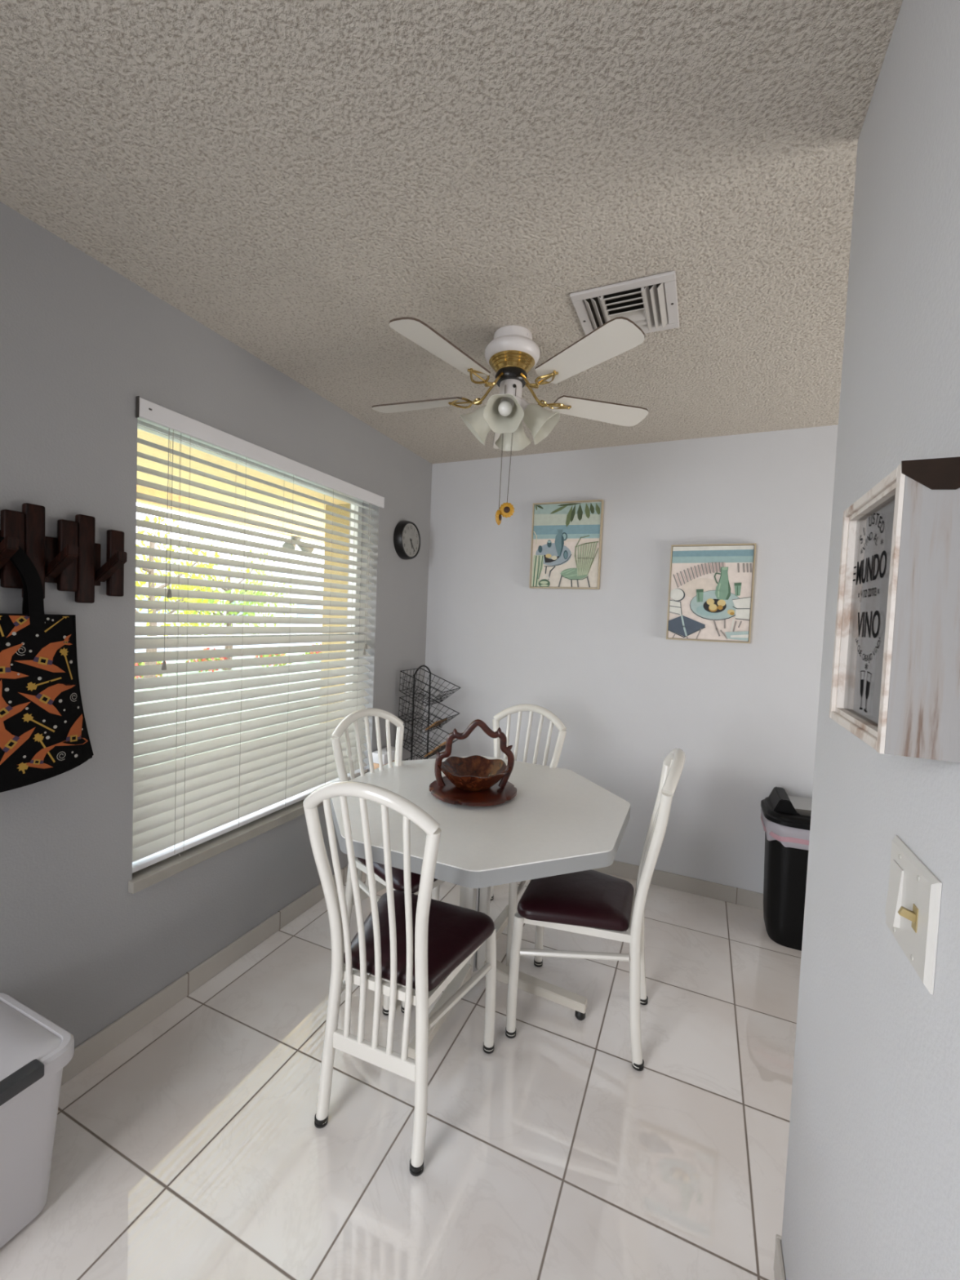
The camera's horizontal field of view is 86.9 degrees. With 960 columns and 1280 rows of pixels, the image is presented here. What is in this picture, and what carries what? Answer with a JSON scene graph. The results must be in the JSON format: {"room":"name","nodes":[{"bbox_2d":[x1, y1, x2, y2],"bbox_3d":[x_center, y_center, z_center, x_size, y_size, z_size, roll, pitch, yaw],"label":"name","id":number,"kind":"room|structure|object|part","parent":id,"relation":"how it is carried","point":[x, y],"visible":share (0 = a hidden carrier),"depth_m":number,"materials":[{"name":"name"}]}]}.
{"room":"dining room","nodes":[
{"label":"dining room","id":0,"kind":"room"},
{"bbox_2d":[0,201,432,1048],"bbox_3d":[-1.698,0.125,0.580,0.200,2.440,6.200,3,3,24],"label":"wall","id":1,"kind":"structure","parent":0,"point":[80,340],"depth_m":1.59,"materials":[{"name":"grey paint"}]},
{"bbox_2d":[0,502,127,603],"bbox_3d":[-1.171,-0.230,1.323,0.129,0.270,0.499,3,3,24],"label":"coat rack","id":2,"kind":"object","parent":1,"relation":"attached to","point":[71,560],"visible":0.95,"depth_m":1.41,"materials":[{"name":"brown wood"}]},
{"bbox_2d":[0,536,93,792],"bbox_3d":[-1.232,0.066,1.275,0.080,0.647,0.476,3,3,24],"label":"tote bag","id":3,"kind":"object","parent":2,"relation":"hanging from","point":[44,735],"visible":0.98,"depth_m":1.34,"materials":[{"name":"black fabric"}]},
{"bbox_3d":[-1.235,-0.221,1.321,0.016,0.126,0.445,3,3,24],"label":"rail","id":4,"kind":"part","parent":2,"relation":"part of","materials":[{"name":"brown wood"}]},
{"bbox_2d":[60,865,357,1086],"bbox_3d":[-1.609,1.304,0.678,0.011,0.084,6.000,3,3,24],"label":"baseboard","id":5,"kind":"structure","parent":1,"relation":"attached to","point":[99,1045],"depth_m":1.85,"materials":[{"name":"tile"}]},
{"bbox_2d":[136,428,349,543],"bbox_3d":[-1.763,-1.051,2.873,1.880,0.250,10.000,3,3,24],"label":"soffit","id":6,"kind":"structure","parent":1,"relation":"attached to","point":[142,434],"depth_m":3.58,"materials":[{"name":"yellow paint"}]},
{"bbox_2d":[282,536,314,552],"bbox_3d":[-1.795,-0.927,4.997,0.157,0.180,0.366,3,3,24],"label":"light","id":7,"kind":"object","parent":6,"relation":"attached to","point":[288,545],"visible":0.38,"depth_m":4.97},
{"bbox_2d":[128,419,362,893],"bbox_3d":[-0.935,0.014,2.281,0.224,1.596,1.342,3,3,24],"label":"window","id":8,"kind":"structure","parent":1,"relation":"in","point":[143,878],"depth_m":2.04,"materials":[{"name":"metal"}]},
{"bbox_3d":[-0.967,0.792,2.314,0.224,0.038,1.342,3,3,24],"label":"sill","id":9,"kind":"part","parent":8,"relation":"part of","materials":[{"name":"stone"}]},
{"bbox_3d":[-0.982,-0.008,2.301,0.050,1.558,1.318,3,3,24],"label":"frame","id":10,"kind":"part","parent":8,"relation":"part of","materials":[{"name":"metal"}]},
{"bbox_2d":[132,395,384,873],"bbox_3d":[-0.875,-0.007,2.265,0.084,1.564,1.352,3,3,24],"label":"window blind","id":11,"kind":"object","parent":8,"relation":"attached to","point":[180,805],"visible":0.82,"depth_m":2.04,"materials":[{"name":"white plastic"}]},
{"bbox_3d":[-1.061,-0.319,1.715,0.007,0.789,0.002,0,3,-40],"label":"pull cord","id":12,"kind":"part","parent":11,"relation":"part of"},
{"bbox_3d":[-1.050,-0.443,1.724,0.007,0.542,0.002,0,3,-40],"label":"pull cord","id":13,"kind":"part","parent":11,"relation":"part of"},
{"bbox_3d":[-0.922,0.754,2.293,0.052,0.018,1.306,3,3,24],"label":"rail","id":14,"kind":"part","parent":11,"relation":"part of","materials":[{"name":"white plastic"}]},
{"bbox_3d":[-0.886,0.010,2.277,0.056,1.497,1.037,3,3,24],"label":"ladder cord","id":15,"kind":"part","parent":11,"relation":"part of","materials":[{"name":"white fabric"}]},
{"bbox_3d":[-0.611,-0.343,2.742,0.007,0.792,0.002,0,3,-40],"label":"pull cord","id":16,"kind":"part","parent":11,"relation":"part of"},
{"bbox_3d":[-0.605,-0.358,2.754,0.007,0.762,0.002,0,3,-40],"label":"pull cord","id":17,"kind":"part","parent":11,"relation":"part of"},
{"bbox_2d":[393,520,420,559],"bbox_3d":[-0.436,-0.601,3.055,0.052,0.232,0.232,3,3,24],"label":"wall clock","id":18,"kind":"object","parent":1,"relation":"attached to","point":[406,537],"visible":1,"depth_m":3.01,"materials":[{"name":"black plastic"}]},
{"bbox_2d":[0,871,801,1279],"bbox_3d":[0.441,1.518,-0.214,4.900,0.100,6.400,3,3,24],"label":"floor","id":19,"kind":"structure","parent":0,"point":[192,1148],"depth_m":1.43,"materials":[{"name":"tile"}]},
{"bbox_2d":[0,992,74,1248],"bbox_3d":[-1.197,1.134,1.089,0.376,0.412,0.416,3,3,24],"label":"waste bin","id":20,"kind":"object","parent":19,"relation":"on","point":[35,1051],"visible":1,"depth_m":1.15,"materials":[{"name":"white plastic"}]},
{"bbox_3d":[-1.194,0.954,1.083,0.368,0.052,0.416,3,3,24],"label":"bin lid","id":21,"kind":"part","parent":20,"relation":"part of","materials":[{"name":"white plastic"}]},
{"bbox_2d":[372,746,395,769],"bbox_3d":[-0.549,0.963,2.920,0.090,0.664,0.176,3,3,24],"label":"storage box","id":22,"kind":"object","parent":19,"relation":"on","point":[375,754],"visible":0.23,"depth_m":2.84,"materials":[{"name":"plastic"}]},
{"bbox_2d":[330,707,444,1013],"bbox_3d":[-0.331,0.827,2.130,0.533,1.018,0.427,4,3,37],"label":"dining chair","id":23,"kind":"object","parent":19,"relation":"on","point":[379,868],"visible":0.41,"depth_m":2.14,"materials":[{"name":"white metal"}]},
{"bbox_3d":[-0.571,0.864,2.114,0.123,0.924,0.050,3,2,4],"label":"leg","id":24,"kind":"part","parent":23,"relation":"part of","materials":[{"name":"white metal"}]},
{"bbox_3d":[-0.498,0.360,2.249,0.070,0.110,0.400,4,3,37],"label":"rail","id":25,"kind":"part","parent":23,"relation":"part of","materials":[{"name":"white metal"}]},
{"bbox_3d":[-0.462,1.089,2.231,0.018,0.047,0.264,4,3,37],"label":"rail","id":26,"kind":"part","parent":23,"relation":"part of","materials":[{"name":"white metal"}]},
{"bbox_3d":[-0.280,0.888,2.093,0.373,0.052,0.420,4,3,37],"label":"seat","id":27,"kind":"part","parent":23,"relation":"part of","materials":[{"name":"red leather"}]},
{"bbox_3d":[-0.385,0.861,2.365,0.050,0.924,0.123,1,3,-21],"label":"leg","id":28,"kind":"part","parent":23,"relation":"part of","materials":[{"name":"white metal"}]},
{"bbox_3d":[-0.291,0.926,2.102,0.379,0.026,0.374,4,3,37],"label":"seat frame","id":29,"kind":"part","parent":23,"relation":"part of","materials":[{"name":"white metal"}]},
{"bbox_3d":[-0.263,1.137,1.844,0.035,0.421,0.047,1,3,-19],"label":"leg","id":30,"kind":"part","parent":23,"relation":"part of","materials":[{"name":"white metal"}]},
{"bbox_2d":[302,781,496,1176],"bbox_3d":[-0.223,0.858,1.512,0.427,1.018,0.533,3,3,21],"label":"dining chair","id":31,"kind":"object","parent":19,"relation":"on","point":[420,943],"visible":1,"depth_m":1.37,"materials":[{"name":"white metal"}]},
{"bbox_3d":[-0.436,0.899,1.403,0.123,0.924,0.050,1,3,-36],"label":"leg","id":32,"kind":"part","parent":31,"relation":"part of","materials":[{"name":"white metal"}]},
{"bbox_3d":[-0.289,0.410,1.278,0.400,0.110,0.070,3,3,21],"label":"rail","id":33,"kind":"part","parent":31,"relation":"part of","materials":[{"name":"white metal"}]},
{"bbox_3d":[-0.289,1.132,1.384,0.264,0.047,0.018,3,3,21],"label":"rail","id":34,"kind":"part","parent":31,"relation":"part of","materials":[{"name":"white metal"}]},
{"bbox_3d":[-0.324,1.136,1.821,0.035,0.421,0.047,2,2,-13],"label":"leg","id":35,"kind":"part","parent":31,"relation":"part of","materials":[{"name":"white metal"}]},
{"bbox_3d":[-0.207,0.953,1.567,0.374,0.026,0.379,3,3,21],"label":"seat frame","id":36,"kind":"part","parent":31,"relation":"part of","materials":[{"name":"white metal"}]},
{"bbox_3d":[-0.201,0.913,1.576,0.420,0.052,0.373,3,3,21],"label":"seat","id":37,"kind":"part","parent":31,"relation":"part of","materials":[{"name":"red leather"}]},
{"bbox_3d":[-0.145,0.916,1.289,0.050,0.924,0.123,2,2,-11],"label":"leg","id":38,"kind":"part","parent":31,"relation":"part of","materials":[{"name":"white metal"}]},
{"bbox_3d":[0.033,1.156,1.681,0.047,0.421,0.035,1,3,-34],"label":"leg","id":39,"kind":"part","parent":31,"relation":"part of","materials":[{"name":"white metal"}]},
{"bbox_2d":[398,665,461,760],"bbox_3d":[-0.321,0.725,3.107,0.310,1.139,0.243,3,3,24],"label":"rack","id":40,"kind":"object","parent":19,"relation":"on","point":[415,678],"visible":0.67,"depth_m":3.08,"materials":[{"name":"black metal"}]},
{"bbox_2d":[398,693,459,733],"bbox_3d":[-0.309,0.448,3.096,0.310,0.200,0.243,3,3,24],"label":"wire basket","id":41,"kind":"object","parent":40,"relation":"on","point":[433,700],"depth_m":3.08,"materials":[{"name":"black metal"}]},
{"bbox_2d":[402,717,457,759],"bbox_3d":[-0.316,0.608,3.103,0.310,0.200,0.243,3,3,24],"label":"wire basket","id":42,"kind":"object","parent":40,"relation":"on","point":[411,738],"depth_m":3.07,"materials":[{"name":"black metal"}]},
{"bbox_2d":[399,667,461,706],"bbox_3d":[-0.303,0.289,3.089,0.310,0.200,0.243,3,3,24],"label":"wire basket","id":43,"kind":"object","parent":40,"relation":"on","point":[415,678],"depth_m":3.08,"materials":[{"name":"black metal"}]},
{"bbox_2d":[425,718,447,730],"bbox_3d":[-0.263,0.508,3.062,0.072,0.059,0.150,3,3,24],"label":"wooden board","id":44,"kind":"object","parent":40,"relation":"in","point":[435,722],"visible":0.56,"depth_m":3.00,"materials":[{"name":"brown wood"}]},
{"bbox_2d":[424,737,455,757],"bbox_3d":[-0.242,0.647,3.056,0.130,0.105,0.150,3,3,24],"label":"wooden board","id":45,"kind":"object","parent":40,"relation":"in","point":[443,743],"visible":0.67,"depth_m":3.00,"materials":[{"name":"brown wood"}]},
{"bbox_2d":[329,755,630,1059],"bbox_3d":[-0.018,0.984,2.005,1.098,0.742,1.098,3,3,24],"label":"dining table","id":46,"kind":"object","parent":19,"relation":"on","point":[558,821],"visible":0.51,"depth_m":1.75,"materials":[{"name":"grey laminate"}]},
{"bbox_2d":[429,719,516,806],"bbox_3d":[-0.022,0.462,2.005,0.348,0.299,0.340,2,2,0],"label":"wooden basket","id":47,"kind":"object","parent":46,"relation":"on","point":[474,780],"visible":1,"depth_m":1.99,"materials":[{"name":"brown wood"}]},
{"bbox_3d":[-0.028,0.596,2.011,0.348,0.030,0.340,2,2,0],"label":"plate","id":48,"kind":"part","parent":47,"relation":"part of","materials":[{"name":"brown wood"}]},
{"bbox_2d":[437,755,511,791],"bbox_3d":[-0.025,0.538,2.008,0.292,0.086,0.292,2,2,0],"label":"bowl","id":49,"kind":"object","parent":47,"relation":"on","point":[474,773],"depth_m":2.01,"materials":[{"name":"brown wood"}]},
{"bbox_2d":[431,703,566,967],"bbox_3d":[0.109,0.836,2.358,0.427,1.018,0.533,4,3,32],"label":"dining chair","id":50,"kind":"object","parent":19,"relation":"on","point":[515,891],"visible":0.33,"depth_m":2.48,"materials":[{"name":"white metal"}]},
{"bbox_3d":[-0.194,1.122,2.266,0.047,0.421,0.035,1,3,-24],"label":"leg","id":51,"kind":"part","parent":50,"relation":"part of","materials":[{"name":"white metal"}]},
{"bbox_3d":[0.071,0.870,2.596,0.050,0.924,0.123,2,2,0],"label":"leg","id":52,"kind":"part","parent":50,"relation":"part of","materials":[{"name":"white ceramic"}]},
{"bbox_3d":[0.130,1.144,2.063,0.035,0.421,0.047,2,2,-2],"label":"leg","id":53,"kind":"part","parent":50,"relation":"part of","materials":[{"name":"white metal"}]},
{"bbox_3d":[0.251,0.379,2.535,0.400,0.110,0.070,4,3,32],"label":"rail","id":54,"kind":"part","parent":50,"relation":"part of","materials":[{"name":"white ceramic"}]},
{"bbox_3d":[0.336,0.887,2.430,0.123,0.924,0.050,1,3,-26],"label":"leg","id":55,"kind":"part","parent":50,"relation":"part of","materials":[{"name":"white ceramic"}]},
{"bbox_2d":[505,748,685,1071],"bbox_3d":[0.428,0.871,1.832,0.533,1.018,0.427,3,3,21],"label":"dining chair","id":56,"kind":"object","parent":19,"relation":"on","point":[590,902],"visible":0.98,"depth_m":1.72,"materials":[{"name":"white metal"}]},
{"bbox_3d":[0.120,1.157,1.751,0.047,0.421,0.035,2,2,-14],"label":"leg","id":57,"kind":"part","parent":56,"relation":"part of","materials":[{"name":"white metal"}]},
{"bbox_3d":[0.256,1.147,2.110,0.035,0.421,0.047,1,3,-35],"label":"leg","id":58,"kind":"part","parent":56,"relation":"part of","materials":[{"name":"white metal"}]},
{"bbox_3d":[0.363,0.924,1.858,0.373,0.052,0.420,3,3,21],"label":"seat","id":59,"kind":"part","parent":56,"relation":"part of","materials":[{"name":"brown leather"}]},
{"bbox_3d":[0.373,0.964,1.855,0.379,0.026,0.374,3,3,21],"label":"seat frame","id":60,"kind":"part","parent":56,"relation":"part of","materials":[{"name":"white metal"}]},
{"bbox_3d":[0.557,1.149,1.791,0.018,0.047,0.264,3,3,21],"label":"rail","id":61,"kind":"part","parent":56,"relation":"part of","materials":[{"name":"white metal"}]},
{"bbox_3d":[0.540,0.930,1.625,0.050,0.924,0.123,0,3,-37],"label":"leg","id":62,"kind":"part","parent":56,"relation":"part of","materials":[{"name":"white metal"}]},
{"bbox_3d":[0.650,0.922,1.917,0.123,0.924,0.050,2,2,-12],"label":"leg","id":63,"kind":"part","parent":56,"relation":"part of","materials":[{"name":"white metal"}]},
{"bbox_3d":[0.663,0.430,1.732,0.070,0.110,0.400,3,3,21],"label":"rail","id":64,"kind":"part","parent":56,"relation":"part of","materials":[{"name":"white metal"}]},
{"bbox_2d":[760,786,812,951],"bbox_3d":[1.554,1.070,2.361,0.444,0.668,0.332,3,3,24],"label":"trash can","id":65,"kind":"object","parent":19,"relation":"on","point":[785,819],"visible":0.48,"depth_m":2.30,"materials":[{"name":"plastic"}]},
{"bbox_3d":[1.564,0.816,2.351,0.444,0.044,0.332,3,3,24],"label":"bin lid","id":66,"kind":"part","parent":65,"relation":"part of","materials":[{"name":"black plastic"}]},
{"bbox_2d":[0,0,902,463],"bbox_3d":[0.545,-1.018,-0.321,4.900,0.100,6.400,3,3,24],"label":"ceiling","id":67,"kind":"structure","parent":0,"point":[297,180],"depth_m":1.16,"materials":[{"name":"white paint"}]},
{"bbox_2d":[372,316,648,525],"bbox_3d":[0.070,-0.741,1.807,1.025,0.670,1.048,3,3,24],"label":"ceiling fan","id":68,"kind":"object","parent":67,"relation":"hanging from","point":[512,353],"visible":1,"depth_m":1.73,"materials":[{"name":"white wood"}]},
{"bbox_3d":[-0.228,-0.888,1.915,0.376,0.029,0.119,3,3,19],"label":"fan blade","id":69,"kind":"part","parent":68,"relation":"part of","materials":[{"name":"white wood"}]},
{"bbox_3d":[-0.107,-0.866,1.514,0.119,0.029,0.376,4,3,37],"label":"fan blade","id":70,"kind":"part","parent":68,"relation":"part of","materials":[{"name":"white wood"}]},
{"bbox_3d":[-0.025,-0.897,1.841,0.191,0.079,0.063,3,3,24],"label":"brass arm","id":71,"kind":"part","parent":68,"relation":"part of"},
{"bbox_2d":[459,404,490,445],"bbox_3d":[0.002,-0.784,1.812,0.156,0.152,0.134,3,3,24],"label":"shade","id":72,"kind":"object","parent":68,"relation":"attached to","point":[475,421],"depth_m":1.78,"materials":[{"name":"white glass"}]},
{"bbox_3d":[0.018,-0.889,1.687,0.068,0.079,0.187,3,3,24],"label":"brass arm","id":73,"kind":"part","parent":68,"relation":"part of"},
{"bbox_3d":[0.116,-0.884,2.155,0.119,0.029,0.376,2,2,1],"label":"fan blade","id":74,"kind":"part","parent":68,"relation":"part of","materials":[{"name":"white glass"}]},
{"bbox_3d":[0.077,-0.671,1.772,0.003,0.429,0.019,2,3,-17],"label":"pull chain","id":75,"kind":"part","parent":68,"relation":"part of","materials":[{"name":"metal"}]},
{"bbox_2d":[482,393,524,433],"bbox_3d":[0.090,-0.776,1.700,0.135,0.152,0.156,3,3,24],"label":"shade","id":76,"kind":"object","parent":68,"relation":"attached to","point":[504,413],"depth_m":1.71,"materials":[{"name":"white glass"}]},
{"bbox_3d":[0.111,-0.683,1.774,0.003,0.401,0.024,1,3,-37],"label":"pull chain","id":77,"kind":"part","parent":68,"relation":"part of","materials":[{"name":"metal"}]},
{"bbox_2d":[495,421,531,451],"bbox_3d":[0.115,-0.783,1.906,0.134,0.152,0.156,3,3,24],"label":"shade","id":78,"kind":"object","parent":68,"relation":"attached to","point":[520,441],"depth_m":1.89,"materials":[{"name":"white glass"}]},
{"bbox_3d":[0.186,-0.882,1.677,0.063,0.079,0.190,0,3,-44],"label":"brass arm","id":79,"kind":"part","parent":68,"relation":"part of"},
{"bbox_2d":[520,398,559,444],"bbox_3d":[0.208,-0.775,1.792,0.156,0.152,0.134,3,3,24],"label":"shade","id":80,"kind":"object","parent":68,"relation":"attached to","point":[540,421],"depth_m":1.77,"materials":[{"name":"white glass"}]},
{"bbox_3d":[0.248,-0.886,1.833,0.190,0.079,0.063,1,3,-26],"label":"brass arm","id":81,"kind":"part","parent":68,"relation":"part of"},
{"bbox_3d":[0.312,-0.849,1.506,0.119,0.029,0.376,1,3,-35],"label":"fan blade","id":82,"kind":"part","parent":68,"relation":"part of","materials":[{"name":"white wood"}]},
{"bbox_3d":[0.450,-0.860,1.902,0.376,0.029,0.119,2,3,-17],"label":"fan blade","id":83,"kind":"part","parent":68,"relation":"part of","materials":[{"name":"white wood"}]},
{"bbox_2d":[569,270,679,335],"bbox_3d":[0.468,-1.041,1.613,0.301,0.021,0.282,3,3,24],"label":"ceiling vent","id":84,"kind":"object","parent":67,"relation":"in","point":[651,302],"visible":0.84,"depth_m":1.57,"materials":[{"name":"metal"}]},
{"bbox_2d":[422,424,838,893],"bbox_3d":[1.736,0.181,2.571,4.900,2.440,0.200,3,3,24],"label":"wall","id":85,"kind":"structure","parent":0,"point":[743,717],"depth_m":2.80,"materials":[{"name":"white paint"}]},
{"bbox_2d":[528,499,604,589],"bbox_3d":[0.501,-0.553,2.966,0.412,0.504,0.034,3,3,24],"label":"framed painting","id":86,"kind":"object","parent":85,"relation":"attached to","point":[566,548],"visible":1,"depth_m":2.95,"materials":[{"name":"paper"}]},
{"bbox_2d":[592,860,763,910],"bbox_3d":[1.651,1.359,2.522,4.489,0.084,0.011,3,3,24],"label":"baseboard","id":87,"kind":"structure","parent":85,"relation":"attached to","point":[726,893],"depth_m":2.73,"materials":[{"name":"tile"}]},
{"bbox_2d":[666,542,756,643],"bbox_3d":[1.207,-0.247,2.664,0.403,0.507,0.034,3,3,24],"label":"framed painting","id":88,"kind":"object","parent":85,"relation":"attached to","point":[711,593],"visible":1,"depth_m":2.65,"materials":[{"name":"paper"}]},
{"bbox_2d":[781,0,959,1279],"bbox_3d":[-0.095,0.254,-0.923,0.120,2.440,4.327,3,3,24],"label":"wall","id":89,"kind":"structure","parent":0,"point":[872,1192],"depth_m":0.70,"materials":[{"name":"white paint"}]},
{"bbox_2d":[773,1234,786,1279],"bbox_3d":[-0.146,1.430,-0.868,0.129,0.084,4.336,3,3,24],"label":"baseboard","id":90,"kind":"structure","parent":89,"relation":"attached to","point":[779,1267],"depth_m":1.11,"materials":[{"name":"tile"}]},
{"bbox_2d":[829,456,959,762],"bbox_3d":[0.481,-0.031,0.591,0.065,0.290,0.224,3,3,24],"label":"shadow box","id":91,"kind":"object","parent":89,"relation":"attached to","point":[895,684],"visible":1,"depth_m":0.50,"materials":[{"name":"white wood"}]},
{"bbox_3d":[0.459,-0.032,0.602,0.016,0.288,0.222,3,3,24],"label":"frame","id":92,"kind":"part","parent":91,"relation":"part of","materials":[{"name":"white wood"}]},
{"bbox_2d":[884,835,942,995],"bbox_3d":[0.478,0.300,0.574,0.021,0.116,0.128,3,3,24],"label":"light switch","id":93,"kind":"object","parent":89,"relation":"attached to","point":[913,905],"visible":1,"depth_m":0.55,"materials":[{"name":"white plastic"}]},
{"label":"outside","id":94,"kind":"structure","parent":0,"visible":0},
{"bbox_2d":[133,652,320,770],"bbox_3d":[-16.810,0.303,16.048,39.800,0.150,70.000,3,3,24],"label":"ground","id":95,"kind":"structure","parent":94,"point":[300,653],"depth_m":9.85,"materials":[{"name":"grey concrete"}]},
{"bbox_2d":[134,661,166,679],"bbox_3d":[-7.061,0.522,10.591,1.022,0.578,1.016,3,3,24],"label":"flowering shrub","id":96,"kind":"object","parent":95,"relation":"on","point":[157,662],"visible":0.09,"depth_m":10.39,"materials":[{"name":"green plant"}]},
{"bbox_2d":[135,514,248,688],"bbox_3d":[-6.425,-1.030,9.860,2.547,3.890,3.916,3,3,24],"label":"tree","id":97,"kind":"object","parent":95,"relation":"on","point":[151,571],"visible":0.16,"depth_m":10.32,"materials":[{"name":"green plant"}]},
{"bbox_2d":[185,647,228,672],"bbox_3d":[-6.562,0.465,12.227,0.977,0.593,1.011,3,3,24],"label":"flowering shrub","id":98,"kind":"object","parent":95,"relation":"on","point":[207,648],"visible":0.2,"depth_m":12.04,"materials":[{"name":"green plant"}]},
{"bbox_2d":[146,532,303,670],"bbox_3d":[-6.569,-0.949,13.004,3.446,3.454,3.473,2,2,-9],"label":"tree","id":99,"kind":"object","parent":95,"relation":"on","point":[226,590],"visible":0.15,"depth_m":12.73,"materials":[{"name":"green plant"}]},
{"bbox_2d":[134,554,323,636],"bbox_3d":[-16.899,-2.679,30.210,10.000,4.600,20.000,3,3,24],"label":"house","id":100,"kind":"structure","parent":95,"relation":"on","point":[219,566],"depth_m":30.43,"materials":[{"name":"white paint"}]},
{"bbox_2d":[254,645,291,666],"bbox_3d":[-5.675,0.447,13.825,0.998,0.574,1.013,3,3,24],"label":"flowering shrub","id":101,"kind":"object","parent":95,"relation":"on","point":[274,655],"visible":0.16,"depth_m":13.60,"materials":[{"name":"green plant"}]},
{"bbox_2d":[302,642,321,661],"bbox_3d":[-5.056,0.376,15.915,1.014,0.584,1.015,3,3,24],"label":"flowering shrub","id":102,"kind":"object","parent":95,"relation":"on","point":[316,643],"visible":0.1,"depth_m":15.79,"materials":[{"name":"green plant"}]},
{"bbox_2d":[319,503,350,728],"bbox_3d":[-0.812,0.205,3.934,0.850,2.470,0.250,3,3,24],"label":"column","id":103,"kind":"structure","parent":95,"relation":"on","point":[328,508],"depth_m":3.91,"materials":[{"name":"beige paint"}]},
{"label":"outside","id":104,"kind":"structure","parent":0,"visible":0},
{"bbox_2d":[134,642,321,653],"bbox_3d":[-12.826,0.453,14.307,4.500,0.019,70.000,3,3,24],"label":"road","id":105,"kind":"structure","parent":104,"point":[136,651],"depth_m":20.41,"materials":[{"name":"grey asphalt"}]}
]}

